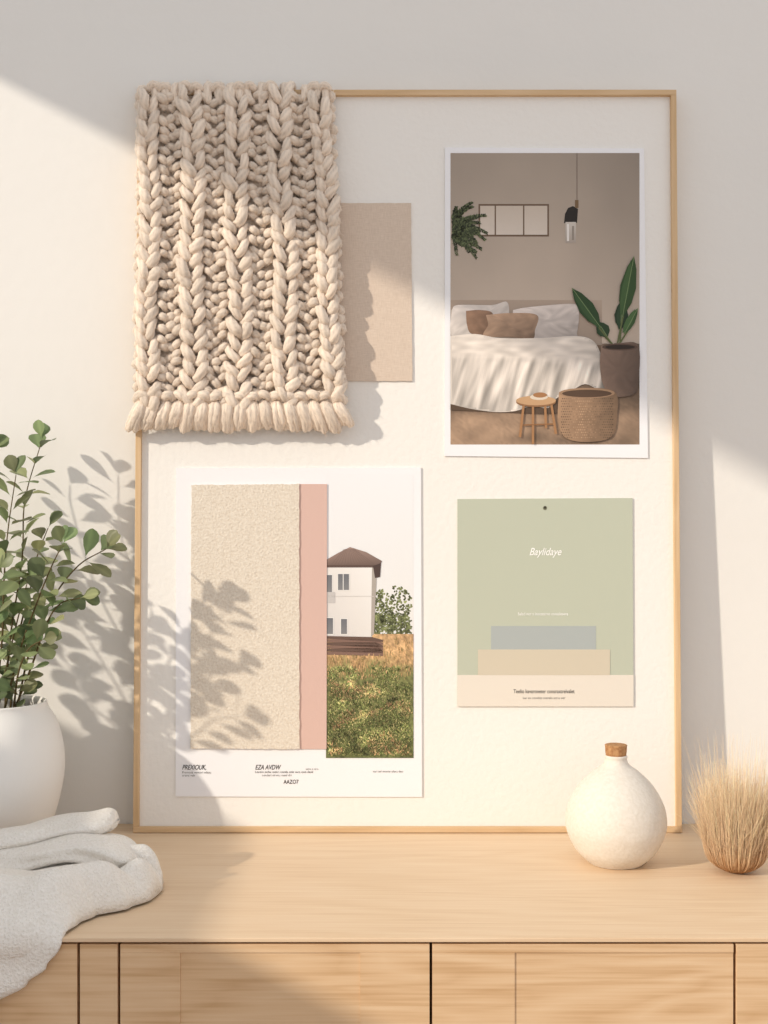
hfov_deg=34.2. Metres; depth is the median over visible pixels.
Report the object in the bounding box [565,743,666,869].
bottle vase
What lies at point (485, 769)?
framed piece
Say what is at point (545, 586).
card
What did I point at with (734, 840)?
grass tuft
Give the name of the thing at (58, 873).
towel
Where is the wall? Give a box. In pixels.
[0,0,767,823]
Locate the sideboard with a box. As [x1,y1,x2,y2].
[0,824,767,1023]
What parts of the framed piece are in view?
frame, frame, frame, frame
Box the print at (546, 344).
[444,148,647,457]
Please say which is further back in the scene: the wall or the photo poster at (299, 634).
the wall
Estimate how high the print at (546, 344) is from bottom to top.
0.394 m
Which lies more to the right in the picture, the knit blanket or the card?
the card
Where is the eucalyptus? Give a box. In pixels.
[0,420,126,828]
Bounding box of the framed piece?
[133,90,681,832]
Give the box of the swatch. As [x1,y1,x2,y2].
[338,203,412,380]
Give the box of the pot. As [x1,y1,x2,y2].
[0,694,64,828]
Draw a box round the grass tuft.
[676,730,767,873]
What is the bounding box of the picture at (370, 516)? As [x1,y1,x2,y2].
[326,474,412,757]
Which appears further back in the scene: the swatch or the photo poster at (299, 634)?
the swatch
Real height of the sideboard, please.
0.750 m
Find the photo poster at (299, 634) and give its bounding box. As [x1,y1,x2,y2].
[175,468,421,796]
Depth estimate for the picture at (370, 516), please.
1.56 m
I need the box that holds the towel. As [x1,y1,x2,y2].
[0,808,163,999]
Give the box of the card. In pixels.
[457,498,632,706]
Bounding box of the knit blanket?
[122,79,354,436]
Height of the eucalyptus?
0.513 m
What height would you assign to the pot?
0.175 m
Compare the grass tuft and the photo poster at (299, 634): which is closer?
the grass tuft
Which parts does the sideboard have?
panel, panel, rail, panel, panel, panel, rail, panel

